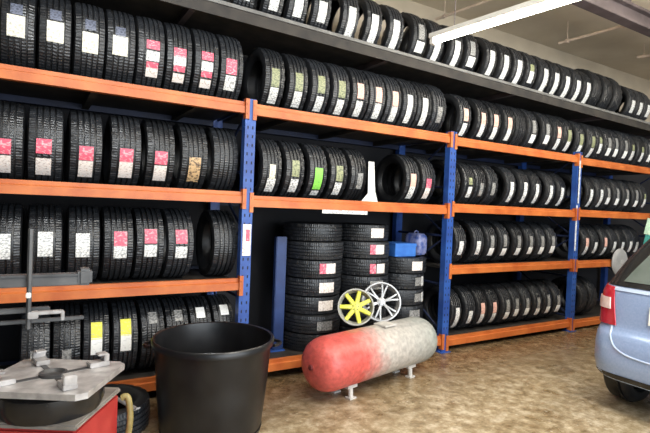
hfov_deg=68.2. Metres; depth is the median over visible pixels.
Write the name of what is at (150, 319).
tyre
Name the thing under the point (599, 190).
tyre
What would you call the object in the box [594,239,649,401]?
car
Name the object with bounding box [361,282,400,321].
alloy wheel
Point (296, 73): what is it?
tyre
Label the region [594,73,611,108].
tyre
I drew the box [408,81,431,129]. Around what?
tyre
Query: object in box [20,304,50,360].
tyre
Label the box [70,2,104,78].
tyre
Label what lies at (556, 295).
tyre
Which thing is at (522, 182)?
tyre
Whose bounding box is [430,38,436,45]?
socket
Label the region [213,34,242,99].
tyre
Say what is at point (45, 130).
tyre
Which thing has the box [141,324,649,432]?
floor
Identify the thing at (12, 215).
tyre
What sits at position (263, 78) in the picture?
tyre
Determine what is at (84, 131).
tyre
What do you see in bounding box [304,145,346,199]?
tyre
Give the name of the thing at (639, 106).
tyre
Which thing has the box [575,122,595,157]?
tyre
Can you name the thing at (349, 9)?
tyre
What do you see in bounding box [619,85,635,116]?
tyre
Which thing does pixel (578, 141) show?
tyre
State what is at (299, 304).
tyre
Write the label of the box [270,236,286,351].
steel post
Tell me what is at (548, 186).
tyre
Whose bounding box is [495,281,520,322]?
tyre
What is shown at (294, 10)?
tyre
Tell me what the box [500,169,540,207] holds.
tyre
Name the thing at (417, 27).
tyre
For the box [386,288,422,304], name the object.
tyre
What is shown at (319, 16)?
tyre
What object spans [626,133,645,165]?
tyre
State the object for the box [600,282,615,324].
tail light
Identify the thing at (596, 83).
tyre
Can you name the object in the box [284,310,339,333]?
tyre
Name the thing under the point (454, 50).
tyre
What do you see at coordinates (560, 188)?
tyre
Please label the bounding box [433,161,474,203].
tyre
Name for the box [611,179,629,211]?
tyre
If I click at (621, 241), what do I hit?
tyre
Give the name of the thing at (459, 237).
tyre
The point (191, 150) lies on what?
tyre
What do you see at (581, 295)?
tyre
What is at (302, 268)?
tyre
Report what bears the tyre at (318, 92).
on the rack
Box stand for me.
[362,162,377,201]
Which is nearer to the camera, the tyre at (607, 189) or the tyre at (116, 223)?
the tyre at (116, 223)
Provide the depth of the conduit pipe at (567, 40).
6.44 m
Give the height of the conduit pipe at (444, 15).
0.304 m
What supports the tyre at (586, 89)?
on the shelf
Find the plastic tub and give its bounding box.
[143,322,281,432]
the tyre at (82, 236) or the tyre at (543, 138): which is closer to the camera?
the tyre at (82, 236)
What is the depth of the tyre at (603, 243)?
7.15 m
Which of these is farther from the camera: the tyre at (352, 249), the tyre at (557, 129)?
the tyre at (557, 129)
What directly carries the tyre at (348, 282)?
on the tyre at (345, 301)
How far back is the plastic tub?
3.05 m
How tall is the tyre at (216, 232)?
0.600 m
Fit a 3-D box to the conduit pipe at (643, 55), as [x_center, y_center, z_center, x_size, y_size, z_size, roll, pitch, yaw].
[5.174,-2.550,7.250,0.780,0.231,0.064,3,1,36]
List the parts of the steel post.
foot plate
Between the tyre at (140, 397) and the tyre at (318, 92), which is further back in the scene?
the tyre at (318, 92)
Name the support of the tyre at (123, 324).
on the rack
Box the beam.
[570,0,649,36]
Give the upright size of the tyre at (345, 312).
0.178 m
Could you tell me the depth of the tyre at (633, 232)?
7.62 m
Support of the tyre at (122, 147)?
on the rack
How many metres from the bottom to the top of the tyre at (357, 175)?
0.580 m
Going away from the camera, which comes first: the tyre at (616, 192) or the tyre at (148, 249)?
the tyre at (148, 249)
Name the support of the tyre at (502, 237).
on the rack
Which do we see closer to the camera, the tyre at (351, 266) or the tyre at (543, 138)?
the tyre at (351, 266)
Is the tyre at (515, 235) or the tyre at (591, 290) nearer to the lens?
the tyre at (515, 235)
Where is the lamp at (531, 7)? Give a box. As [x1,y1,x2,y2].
[429,0,578,45]
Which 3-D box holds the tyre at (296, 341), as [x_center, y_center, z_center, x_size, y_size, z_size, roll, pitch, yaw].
[-0.157,1.223,4.938,0.609,0.178,0.609,2,1,-4]
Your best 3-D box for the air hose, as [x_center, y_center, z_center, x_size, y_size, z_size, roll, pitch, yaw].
[-1.003,1.167,2.589,0.066,0.628,0.560,2,1,-7]
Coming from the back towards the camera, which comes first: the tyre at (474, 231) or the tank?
the tyre at (474, 231)
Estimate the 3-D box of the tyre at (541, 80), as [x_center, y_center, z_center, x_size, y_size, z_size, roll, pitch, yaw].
[2.715,-1.868,6.495,0.219,0.604,0.601,3,1,-32]
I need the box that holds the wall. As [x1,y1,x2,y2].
[0,0,649,360]
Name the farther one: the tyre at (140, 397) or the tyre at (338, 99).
the tyre at (338, 99)
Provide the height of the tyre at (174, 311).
0.580 m
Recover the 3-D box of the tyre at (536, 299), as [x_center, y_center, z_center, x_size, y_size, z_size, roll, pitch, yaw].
[2.693,1.144,6.582,0.172,0.540,0.541,2,1,-31]
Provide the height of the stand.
0.400 m
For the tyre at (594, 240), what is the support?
on the rack
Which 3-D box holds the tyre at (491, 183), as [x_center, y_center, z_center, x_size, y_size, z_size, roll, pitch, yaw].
[1.909,-0.390,6.056,0.180,0.549,0.551,2,1,-31]
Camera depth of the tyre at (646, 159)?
7.71 m
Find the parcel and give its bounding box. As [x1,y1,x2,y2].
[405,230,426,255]
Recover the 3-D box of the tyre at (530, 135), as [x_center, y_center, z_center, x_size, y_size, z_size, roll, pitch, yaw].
[2.542,-1.144,6.437,0.195,0.599,0.601,2,1,-31]
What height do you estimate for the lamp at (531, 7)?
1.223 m
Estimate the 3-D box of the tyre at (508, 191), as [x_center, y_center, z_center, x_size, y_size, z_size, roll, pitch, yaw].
[2.199,-0.382,6.234,0.180,0.550,0.551,2,1,-31]
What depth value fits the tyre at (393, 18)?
4.99 m
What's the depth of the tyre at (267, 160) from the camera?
4.35 m
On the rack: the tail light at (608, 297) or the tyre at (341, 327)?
the tyre at (341, 327)
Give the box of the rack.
[0,63,649,391]
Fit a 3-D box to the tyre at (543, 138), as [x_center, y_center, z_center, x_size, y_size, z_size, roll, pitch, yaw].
[2.798,-1.137,6.594,0.195,0.600,0.601,2,1,-30]
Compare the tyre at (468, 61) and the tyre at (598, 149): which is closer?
the tyre at (468, 61)
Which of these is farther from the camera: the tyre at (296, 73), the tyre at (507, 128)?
the tyre at (507, 128)
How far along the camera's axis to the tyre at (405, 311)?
5.31 m
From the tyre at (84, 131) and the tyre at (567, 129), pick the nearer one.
the tyre at (84, 131)
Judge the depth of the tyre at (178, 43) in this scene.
3.90 m
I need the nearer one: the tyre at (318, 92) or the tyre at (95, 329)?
the tyre at (95, 329)
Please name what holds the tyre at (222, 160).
on the rack
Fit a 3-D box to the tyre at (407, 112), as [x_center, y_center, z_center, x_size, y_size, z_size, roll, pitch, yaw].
[0.752,-1.229,5.381,0.205,0.630,0.630,2,1,-32]
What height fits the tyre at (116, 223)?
0.600 m
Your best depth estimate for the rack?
4.54 m
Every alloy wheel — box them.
[337,288,373,325]
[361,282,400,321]
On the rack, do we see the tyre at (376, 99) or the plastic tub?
the tyre at (376, 99)
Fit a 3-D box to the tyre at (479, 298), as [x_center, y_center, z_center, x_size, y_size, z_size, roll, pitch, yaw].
[1.779,1.118,6.045,0.172,0.539,0.541,2,1,-31]
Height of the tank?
0.537 m
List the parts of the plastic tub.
handle, handle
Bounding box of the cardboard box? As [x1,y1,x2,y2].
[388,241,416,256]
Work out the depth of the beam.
5.54 m
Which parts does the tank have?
saddle plate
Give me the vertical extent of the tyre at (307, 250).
0.178 m
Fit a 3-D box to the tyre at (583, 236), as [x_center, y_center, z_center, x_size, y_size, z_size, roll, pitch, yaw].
[3.629,0.367,7.120,0.180,0.540,0.542,2,1,-31]
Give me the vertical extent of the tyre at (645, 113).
0.604 m
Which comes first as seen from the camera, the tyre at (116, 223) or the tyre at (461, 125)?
the tyre at (116, 223)
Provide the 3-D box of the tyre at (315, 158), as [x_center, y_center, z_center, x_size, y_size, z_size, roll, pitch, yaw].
[-0.201,-0.442,4.811,0.200,0.580,0.582,2,1,-30]
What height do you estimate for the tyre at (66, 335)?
0.579 m
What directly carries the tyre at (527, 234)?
on the rack
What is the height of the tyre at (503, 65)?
0.604 m
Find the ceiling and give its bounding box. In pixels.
[410,0,649,79]
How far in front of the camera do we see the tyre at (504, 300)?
6.06 m
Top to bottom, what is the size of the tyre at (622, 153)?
0.600 m
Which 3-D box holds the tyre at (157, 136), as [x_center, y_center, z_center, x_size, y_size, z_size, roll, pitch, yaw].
[-1.449,-0.516,4.077,0.228,0.599,0.601,2,1,-30]
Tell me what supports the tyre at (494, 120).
on the rack
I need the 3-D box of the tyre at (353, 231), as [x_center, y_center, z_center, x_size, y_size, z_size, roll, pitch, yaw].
[0.397,0.164,5.259,0.595,0.178,0.596,2,1,-31]
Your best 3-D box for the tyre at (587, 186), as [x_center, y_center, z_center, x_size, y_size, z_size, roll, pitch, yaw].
[3.699,-0.348,7.135,0.180,0.549,0.551,2,1,-30]
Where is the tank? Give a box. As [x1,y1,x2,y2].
[301,317,437,399]
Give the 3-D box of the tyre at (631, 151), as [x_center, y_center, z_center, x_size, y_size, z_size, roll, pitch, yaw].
[4.629,-1.064,7.699,0.195,0.599,0.601,2,1,-30]
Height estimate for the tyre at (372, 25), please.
0.604 m
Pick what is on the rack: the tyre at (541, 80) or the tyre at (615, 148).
the tyre at (615, 148)
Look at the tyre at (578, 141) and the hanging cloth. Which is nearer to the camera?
the tyre at (578, 141)
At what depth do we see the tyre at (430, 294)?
5.78 m
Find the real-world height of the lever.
0.032 m
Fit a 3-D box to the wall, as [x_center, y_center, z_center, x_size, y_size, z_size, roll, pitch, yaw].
[1.093,-0.661,6.380,15.600,4.300,0.100,2,1,-31]
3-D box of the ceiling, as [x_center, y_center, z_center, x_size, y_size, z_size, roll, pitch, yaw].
[3.738,-2.682,2.065,15.600,0.100,10.070,2,1,-31]
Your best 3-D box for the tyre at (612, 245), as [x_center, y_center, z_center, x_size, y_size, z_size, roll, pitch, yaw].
[4.241,0.385,7.479,0.180,0.540,0.541,2,1,-32]
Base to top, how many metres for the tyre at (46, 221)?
0.599 m
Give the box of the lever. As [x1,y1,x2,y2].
[118,397,139,410]
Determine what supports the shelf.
attached to the wall
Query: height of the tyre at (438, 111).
0.629 m
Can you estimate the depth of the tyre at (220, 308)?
4.21 m
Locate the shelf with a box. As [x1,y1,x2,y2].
[37,0,649,138]
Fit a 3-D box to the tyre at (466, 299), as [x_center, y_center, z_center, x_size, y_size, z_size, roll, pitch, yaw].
[1.605,1.112,5.947,0.172,0.539,0.541,2,1,-30]
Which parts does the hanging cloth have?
panel, panel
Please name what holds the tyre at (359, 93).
on the rack
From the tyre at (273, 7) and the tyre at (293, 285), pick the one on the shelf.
the tyre at (273, 7)
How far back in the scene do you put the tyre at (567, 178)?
6.83 m
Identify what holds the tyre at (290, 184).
on the rack
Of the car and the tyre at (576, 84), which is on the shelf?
the tyre at (576, 84)
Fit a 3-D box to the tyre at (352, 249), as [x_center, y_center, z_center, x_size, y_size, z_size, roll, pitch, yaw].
[0.403,0.344,5.241,0.596,0.178,0.597,2,1,-31]
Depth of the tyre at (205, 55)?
4.01 m
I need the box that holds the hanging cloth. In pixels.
[643,218,649,243]
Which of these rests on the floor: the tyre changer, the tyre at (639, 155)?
the tyre changer
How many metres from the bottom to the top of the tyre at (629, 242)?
0.539 m
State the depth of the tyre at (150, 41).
3.78 m
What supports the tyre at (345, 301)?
on the tyre at (345, 312)
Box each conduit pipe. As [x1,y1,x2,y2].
[435,0,491,20]
[558,21,625,44]
[636,43,649,58]
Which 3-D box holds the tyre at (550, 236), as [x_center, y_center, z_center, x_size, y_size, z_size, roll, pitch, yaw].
[2.946,0.343,6.703,0.180,0.540,0.541,2,1,-30]
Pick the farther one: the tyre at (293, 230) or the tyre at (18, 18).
the tyre at (293, 230)
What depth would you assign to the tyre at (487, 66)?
5.74 m
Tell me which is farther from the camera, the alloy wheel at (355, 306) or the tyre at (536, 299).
the tyre at (536, 299)
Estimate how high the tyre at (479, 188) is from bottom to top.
0.549 m
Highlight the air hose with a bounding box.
[120,393,132,432]
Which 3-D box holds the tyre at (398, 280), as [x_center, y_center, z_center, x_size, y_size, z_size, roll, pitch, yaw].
[0.876,0.715,5.549,0.523,0.178,0.525,2,1,-31]
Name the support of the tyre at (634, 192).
on the rack
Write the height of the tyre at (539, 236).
0.540 m
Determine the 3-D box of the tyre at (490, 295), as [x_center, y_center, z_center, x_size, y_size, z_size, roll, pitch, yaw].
[1.965,1.123,6.162,0.172,0.540,0.541,2,1,-30]
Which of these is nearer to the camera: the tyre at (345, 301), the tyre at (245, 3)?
the tyre at (245, 3)
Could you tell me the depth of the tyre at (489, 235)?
5.89 m
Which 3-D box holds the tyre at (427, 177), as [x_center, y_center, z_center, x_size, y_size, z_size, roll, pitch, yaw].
[1.010,-0.407,5.534,0.200,0.579,0.581,2,1,-30]
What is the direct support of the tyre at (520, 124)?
on the rack
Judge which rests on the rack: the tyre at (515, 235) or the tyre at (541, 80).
the tyre at (515, 235)
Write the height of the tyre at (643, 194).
0.550 m
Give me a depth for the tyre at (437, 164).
5.61 m
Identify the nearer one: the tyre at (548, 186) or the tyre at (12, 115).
the tyre at (12, 115)
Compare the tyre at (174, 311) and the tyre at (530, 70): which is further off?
the tyre at (530, 70)
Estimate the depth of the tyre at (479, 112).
5.76 m
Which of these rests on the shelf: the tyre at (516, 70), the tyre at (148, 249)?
the tyre at (516, 70)
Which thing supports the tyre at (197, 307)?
on the rack
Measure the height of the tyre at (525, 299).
0.540 m
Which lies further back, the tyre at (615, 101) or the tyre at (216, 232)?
the tyre at (615, 101)
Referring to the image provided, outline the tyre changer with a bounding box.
[0,229,124,432]
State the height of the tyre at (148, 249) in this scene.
0.600 m
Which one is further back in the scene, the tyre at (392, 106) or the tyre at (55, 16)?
the tyre at (392, 106)
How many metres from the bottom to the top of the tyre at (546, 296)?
0.540 m
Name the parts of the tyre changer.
helper arm, swing arm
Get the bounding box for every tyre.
[0,0,37,68]
[0,101,24,179]
[0,203,23,273]
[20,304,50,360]
[26,204,62,273]
[27,105,63,181]
[37,0,71,73]
[51,303,80,359]
[65,110,102,183]
[65,205,99,279]
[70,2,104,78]
[80,301,109,359]
[98,206,133,279]
[102,9,135,83]
[103,115,141,185]
[104,384,149,432]
[108,300,137,370]
[129,207,163,278]
[132,16,164,87]
[133,298,163,368]
[137,119,174,187]
[158,208,193,277]
[158,296,187,328]
[160,22,191,91]
[169,123,207,188]
[181,295,210,322]
[187,28,218,96]
[196,210,236,275]
[201,127,237,190]
[203,294,233,321]
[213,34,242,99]
[226,0,254,8]
[240,137,281,195]
[241,48,284,106]
[252,0,283,16]
[272,140,303,197]
[278,53,307,110]
[280,0,307,22]
[283,58,329,113]
[283,221,341,241]
[283,329,338,350]
[284,293,338,313]
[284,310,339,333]
[285,275,340,295]
[286,239,343,259]
[286,257,341,277]
[295,143,326,198]
[303,0,331,29]
[303,62,349,116]
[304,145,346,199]
[325,148,366,200]
[326,0,358,37]
[327,66,368,119]
[338,222,388,240]
[339,240,388,258]
[339,290,385,309]
[339,324,360,331]
[340,273,387,292]
[340,307,385,326]
[341,257,388,275]
[354,0,381,43]
[358,4,403,49]
[361,70,384,122]
[375,154,419,202]
[377,74,401,124]
[380,12,426,56]
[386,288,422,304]
[386,303,422,320]
[387,256,425,273]
[387,272,423,288]
[391,156,435,203]
[392,77,416,127]
[398,18,443,61]
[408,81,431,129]
[421,25,462,66]
[422,285,461,329]
[423,84,445,131]
[426,159,459,204]
[426,219,465,262]
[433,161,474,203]
[435,284,474,328]
[438,34,478,71]
[438,94,470,137]
[442,97,487,139]
[455,220,483,262]
[458,36,496,76]
[458,284,486,326]
[460,283,498,325]
[462,162,485,204]
[464,220,496,262]
[465,100,500,141]
[469,220,508,261]
[470,103,514,144]
[472,42,510,80]
[475,164,497,204]
[484,282,510,323]
[488,166,515,205]
[493,167,529,206]
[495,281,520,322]
[496,221,522,261]
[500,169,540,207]
[504,281,530,320]
[505,46,523,84]
[506,106,525,145]
[508,221,534,260]
[508,221,545,260]
[516,108,537,147]
[516,280,541,319]
[518,51,536,87]
[526,279,551,318]
[529,111,551,149]
[530,170,554,207]
[531,55,549,91]
[532,222,556,259]
[534,279,561,316]
[537,116,572,152]
[541,173,581,209]
[543,59,560,94]
[543,114,562,151]
[545,172,565,208]
[551,276,587,313]
[553,120,584,160]
[554,63,571,97]
[554,223,589,258]
[559,276,596,313]
[561,223,598,258]
[562,175,594,209]
[564,66,581,100]
[565,176,603,209]
[574,69,601,105]
[575,70,591,103]
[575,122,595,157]
[581,176,611,210]
[582,178,620,210]
[585,224,608,258]
[586,124,603,158]
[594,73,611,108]
[594,126,612,160]
[595,224,617,258]
[603,128,619,161]
[603,224,625,257]
[604,76,621,111]
[608,129,628,162]
[610,224,633,253]
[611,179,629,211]
[615,91,649,120]
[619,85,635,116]
[619,131,635,163]
[619,180,639,211]
[621,225,639,256]
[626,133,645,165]
[629,88,643,118]
[629,181,646,212]
[636,135,649,166]
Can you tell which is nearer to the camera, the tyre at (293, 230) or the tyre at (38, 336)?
the tyre at (38, 336)
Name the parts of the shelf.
rail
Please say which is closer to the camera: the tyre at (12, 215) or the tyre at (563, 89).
the tyre at (12, 215)
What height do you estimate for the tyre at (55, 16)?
0.669 m
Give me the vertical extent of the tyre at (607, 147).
0.599 m
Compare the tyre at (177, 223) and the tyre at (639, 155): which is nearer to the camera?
the tyre at (177, 223)
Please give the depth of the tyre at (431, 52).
5.30 m
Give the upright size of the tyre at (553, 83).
0.604 m
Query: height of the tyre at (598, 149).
0.599 m
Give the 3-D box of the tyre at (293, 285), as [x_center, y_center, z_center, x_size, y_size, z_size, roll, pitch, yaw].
[-0.142,0.686,4.949,0.608,0.178,0.610,2,1,-31]
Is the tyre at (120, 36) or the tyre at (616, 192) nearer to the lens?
the tyre at (120, 36)
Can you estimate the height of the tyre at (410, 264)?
0.178 m
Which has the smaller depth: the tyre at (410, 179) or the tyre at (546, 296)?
the tyre at (410, 179)

